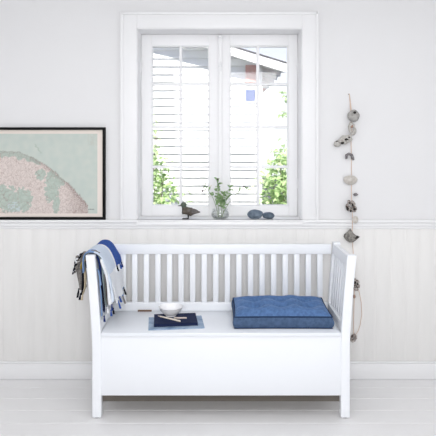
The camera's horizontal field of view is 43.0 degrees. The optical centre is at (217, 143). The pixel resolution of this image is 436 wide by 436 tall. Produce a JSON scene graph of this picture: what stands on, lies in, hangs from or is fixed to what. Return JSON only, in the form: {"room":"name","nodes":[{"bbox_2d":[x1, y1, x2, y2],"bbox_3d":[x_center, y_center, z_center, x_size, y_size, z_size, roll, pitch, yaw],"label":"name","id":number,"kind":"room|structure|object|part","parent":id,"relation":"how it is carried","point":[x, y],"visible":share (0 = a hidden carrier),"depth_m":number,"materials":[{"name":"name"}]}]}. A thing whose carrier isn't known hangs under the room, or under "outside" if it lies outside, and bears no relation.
{"room":"entryway","nodes":[
{"label":"entryway","id":0,"kind":"room"},
{"bbox_2d":[0,0,435,218],"bbox_3d":[0.000,0.170,3.625,6.100,2.620,0.250,0,0,0],"label":"wall","id":1,"kind":"structure","parent":0,"point":[60,59],"depth_m":3.50,"materials":[{"name":"white paint"}]},
{"bbox_2d":[0,229,435,360],"bbox_3d":[0.000,0.988,3.493,5.600,0.945,0.013,0,0,0],"label":"wainscot","id":2,"kind":"structure","parent":1,"relation":"attached to","point":[42,318],"depth_m":3.49,"materials":[{"name":"paint"}]},
{"bbox_2d":[0,28,435,228],"bbox_3d":[0.000,-0.098,3.633,5.600,1.266,0.334,0,0,0],"label":"window","id":3,"kind":"structure","parent":1,"relation":"in","point":[219,42],"depth_m":3.65,"materials":[{"name":"white paint"}]},
{"bbox_2d":[0,127,105,219],"bbox_3d":[-1.142,0.185,3.486,0.866,0.582,0.023,0,0,0],"label":"framed map","id":4,"kind":"object","parent":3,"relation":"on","point":[47,173],"visible":1,"depth_m":3.49,"materials":[{"name":"printed paper"},{"name":"black lacquer"},{"name":"glass"}]},
{"bbox_3d":[-0.248,-0.125,3.670,0.519,1.200,0.040,0,0,0],"label":"sash","id":5,"kind":"part","parent":3,"relation":"part of","materials":[{"name":"white paint"}]},
{"bbox_2d":[178,202,199,218],"bbox_3d":[-0.184,0.423,3.520,0.142,0.106,0.054,0,0,0],"label":"duck figurine","id":6,"kind":"object","parent":3,"relation":"on","point":[188,211],"visible":1,"depth_m":3.50,"materials":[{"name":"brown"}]},
{"bbox_2d":[247,209,262,218],"bbox_3d":[0.236,0.447,3.526,0.100,0.060,0.069,0,0,0],"label":"pebble","id":7,"kind":"object","parent":3,"relation":"on","point":[253,214],"visible":1,"depth_m":3.50,"materials":[{"name":"stone"}]},
{"bbox_3d":[0.271,-0.125,3.670,0.511,1.200,0.040,0,0,0],"label":"sash","id":8,"kind":"part","parent":3,"relation":"part of","materials":[{"name":"white paint"}]},
{"bbox_2d":[262,212,274,218],"bbox_3d":[0.322,0.455,3.521,0.078,0.043,0.058,0,0,0],"label":"pebble","id":9,"kind":"object","parent":3,"relation":"on","point":[267,215],"visible":1,"depth_m":3.50,"materials":[{"name":"stone"}]},
{"bbox_2d":[0,361,435,378],"bbox_3d":[0.000,1.424,3.479,5.600,0.112,0.014,0,0,0],"label":"baseboard","id":10,"kind":"structure","parent":1,"relation":"attached to","point":[8,369],"depth_m":3.47,"materials":[{"name":"white paint"}]},
{"bbox_2d":[120,12,318,219],"bbox_3d":[0.009,-0.177,3.486,1.249,1.309,0.028,0,0,0],"label":"window frame","id":11,"kind":"structure","parent":1,"relation":"attached to","point":[129,21],"depth_m":3.48,"materials":[{"name":"white paint"}]},
{"bbox_2d":[0,379,435,435],"bbox_3d":[0.000,1.630,0.750,6.100,0.300,6.000,0,0,0],"label":"floor","id":12,"kind":"structure","parent":0,"point":[28,407],"depth_m":3.05,"materials":[{"name":"white wood"}]},
{"bbox_2d":[86,241,355,417],"bbox_3d":[0.016,1.040,3.192,1.462,0.880,0.432,0,0,0],"label":"storage bench","id":13,"kind":"object","parent":12,"relation":"on","point":[218,361],"visible":0.77,"depth_m":2.98,"materials":[{"name":"white paint"}]},
{"bbox_3d":[-0.672,1.038,3.001,0.085,0.876,0.042,0,0,0],"label":"leg","id":14,"kind":"part","parent":13,"relation":"part of","materials":[{"name":"white paint"}]},
{"bbox_2d":[72,240,126,321],"bbox_3d":[-0.671,0.771,3.186,0.267,0.383,0.392,0,0,0],"label":"throw blanket","id":15,"kind":"object","parent":13,"relation":"on","point":[110,263],"visible":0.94,"depth_m":3.05,"materials":[{"name":"blue fabric"}]},
{"bbox_3d":[-0.653,0.993,3.195,0.034,0.050,0.350,0,0,0],"label":"arm rail","id":16,"kind":"part","parent":13,"relation":"part of","materials":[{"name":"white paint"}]},
{"bbox_2d":[148,315,204,330],"bbox_3d":[-0.239,1.015,3.140,0.308,0.007,0.210,0,0,-6],"label":"magazine","id":17,"kind":"object","parent":13,"relation":"on","point":[199,318],"visible":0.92,"depth_m":3.06,"materials":[{"name":"paper"}]},
{"bbox_2d":[154,313,197,326],"bbox_3d":[-0.243,1.002,3.155,0.242,0.017,0.180,0,0,-6],"label":"notebook","id":18,"kind":"object","parent":17,"relation":"on","point":[191,320],"visible":0.96,"depth_m":3.10,"materials":[{"name":"blue paper"}]},
{"bbox_2d":[159,316,180,321],"bbox_3d":[-0.279,0.989,3.134,0.166,0.010,0.010,0,0,35],"label":"pencil","id":19,"kind":"object","parent":18,"relation":"on","point":[159,316],"visible":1,"depth_m":3.12,"materials":[{"name":"brown wood"}]},
{"bbox_2d":[159,303,182,316],"bbox_3d":[-0.273,0.967,3.203,0.141,0.054,0.141,0,0,0],"label":"bowl","id":20,"kind":"object","parent":18,"relation":"on","point":[168,309],"visible":1,"depth_m":3.22,"materials":[{"name":"white ceramic"}]},
{"bbox_3d":[0.016,1.028,3.189,1.295,0.018,0.427,0,0,0],"label":"seat","id":21,"kind":"part","parent":13,"relation":"part of","materials":[{"name":"white paint"}]},
{"bbox_3d":[0.016,0.993,3.387,1.310,0.052,0.028,0,0,0],"label":"rail","id":22,"kind":"part","parent":13,"relation":"part of","materials":[{"name":"white paint"}]},
{"bbox_3d":[0.016,1.198,2.994,1.294,0.320,0.018,0,0,0],"label":"panel","id":23,"kind":"part","parent":13,"relation":"part of","materials":[{"name":"white paint"}]},
{"bbox_3d":[0.016,0.642,3.387,1.350,0.060,0.028,0,0,0],"label":"rail","id":24,"kind":"part","parent":13,"relation":"part of","materials":[{"name":"white paint"}]},
{"bbox_2d":[231,295,333,328],"bbox_3d":[0.360,0.959,3.205,0.558,0.117,0.341,0,0,0],"label":"seat cushion","id":25,"kind":"object","parent":13,"relation":"on","point":[267,311],"visible":1,"depth_m":3.06,"materials":[{"name":"blue fabric"}]},
{"bbox_3d":[0.708,1.038,3.388,0.079,0.876,0.040,0,0,0],"label":"leg","id":26,"kind":"part","parent":13,"relation":"part of","materials":[{"name":"white paint"}]},
{"bbox_3d":[0.685,0.993,3.195,0.034,0.050,0.350,0,0,0],"label":"arm rail","id":27,"kind":"part","parent":13,"relation":"part of","materials":[{"name":"white paint"}]},
{"bbox_3d":[0.718,0.640,3.195,0.033,0.056,0.350,0,0,0],"label":"arm rail","id":28,"kind":"part","parent":13,"relation":"part of","materials":[{"name":"white paint"}]},
{"bbox_3d":[0.705,1.038,3.001,0.085,0.876,0.042,0,0,0],"label":"leg","id":29,"kind":"part","parent":13,"relation":"part of","materials":[{"name":"white paint"}]},
{"label":"outside","id":30,"kind":"structure","parent":0,"visible":0},
{"bbox_2d":[262,176,285,203],"bbox_3d":[0.000,2.030,18.655,28.000,0.200,29.690,0,0,0],"label":"ground","id":31,"kind":"structure","parent":30,"point":[265,176],"depth_m":23.99,"materials":[{"name":"green plant"}]},
{"bbox_2d":[153,112,168,201],"bbox_3d":[-1.051,0.702,8.400,0.626,2.458,0.743,0,0,0],"label":"climbing plant","id":32,"kind":"object","parent":31,"relation":"on","point":[155,130],"visible":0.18,"depth_m":8.40,"materials":[{"name":"green plant"}]},
{"bbox_3d":[-1.034,0.787,8.417,0.207,2.289,0.158,0,0,-36],"label":"stem","id":33,"kind":"part","parent":32,"relation":"part of","materials":[{"name":"green plant"}]},
{"bbox_2d":[153,145,192,203],"bbox_3d":[-0.993,0.956,7.442,1.201,1.954,1.132,0,0,-34],"label":"leafy bush","id":34,"kind":"object","parent":31,"relation":"on","point":[159,199],"visible":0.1,"depth_m":7.43,"materials":[{"name":"green plant"}]},
{"bbox_2d":[153,48,286,203],"bbox_3d":[-5.010,-0.688,12.348,12.380,5.236,6.305,0,0,0],"label":"house","id":35,"kind":"structure","parent":31,"relation":"on","point":[165,60],"depth_m":9.48,"materials":[{"name":"white wood"}]},
{"bbox_3d":[0.550,-0.830,9.437,0.170,0.200,0.006,0,0,0],"label":"pane","id":36,"kind":"part","parent":35,"relation":"part of","materials":[{"name":"blue glass"}]},
{"bbox_2d":[248,138,286,203],"bbox_3d":[1.024,0.848,7.620,1.243,2.170,1.127,0,0,0],"label":"leafy bush","id":37,"kind":"object","parent":31,"relation":"on","point":[281,181],"visible":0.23,"depth_m":7.53,"materials":[{"name":"green plant"}]},
{"bbox_2d":[277,91,286,117],"bbox_3d":[2.595,-0.133,12.980,1.816,4.131,2.109,0,0,41],"label":"tree","id":38,"kind":"object","parent":31,"relation":"on","point":[281,92],"visible":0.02,"depth_m":12.87,"materials":[{"name":"green plant"}]},
{"bbox_3d":[0.014,0.445,3.530,0.114,0.062,0.114,0,0,0],"label":"glass jar","id":39,"kind":"object","parent":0,"visible":0},
{"bbox_2d":[201,183,218,216],"bbox_3d":[-0.051,0.358,3.536,0.112,0.221,0.042,0,0,-9],"label":"sprig","id":40,"kind":"object","parent":39,"relation":"in","point":[211,193],"visible":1,"depth_m":3.53,"materials":[{"name":"green plant"}]},
{"bbox_2d":[214,177,221,217],"bbox_3d":[0.002,0.340,3.514,0.061,0.258,0.065,0,0,0],"label":"sprig","id":41,"kind":"object","parent":39,"relation":"in","point":[217,189],"visible":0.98,"depth_m":3.52,"materials":[{"name":"green plant"}]},
{"bbox_2d":[218,191,226,213],"bbox_3d":[0.029,0.382,3.503,0.058,0.174,0.057,0,0,0],"label":"sprig","id":42,"kind":"object","parent":39,"relation":"in","point":[222,203],"visible":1,"depth_m":3.50,"materials":[{"name":"green plant"}]},
{"bbox_2d":[222,185,233,216],"bbox_3d":[0.062,0.364,3.524,0.082,0.210,0.050,0,0,0],"label":"sprig","id":43,"kind":"object","parent":39,"relation":"in","point":[229,186],"visible":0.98,"depth_m":3.52,"materials":[{"name":"green plant"}]},
{"bbox_2d":[221,186,248,216],"bbox_3d":[0.112,0.368,3.543,0.180,0.203,0.031,0,0,7],"label":"sprig","id":44,"kind":"object","parent":39,"relation":"in","point":[243,186],"visible":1,"depth_m":3.54,"materials":[{"name":"green plant"}]},
{"bbox_3d":[0.826,-0.314,3.495,0.006,0.005,0.010,0,0,0],"label":"nail","id":45,"kind":"object","parent":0,"visible":0},
{"bbox_2d":[334,94,361,341],"bbox_3d":[0.816,0.465,3.467,0.181,1.566,0.059,0,0,0],"label":"garland","id":46,"kind":"object","parent":45,"relation":"hanging from","point":[353,115],"visible":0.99,"depth_m":3.46,"materials":[{"name":"grey stone"}]},
{"bbox_3d":[0.867,0.445,3.477,0.079,1.527,0.038,0,0,0],"label":"cord","id":47,"kind":"part","parent":46,"relation":"part of","materials":[{"name":"white fabric"}]}
]}

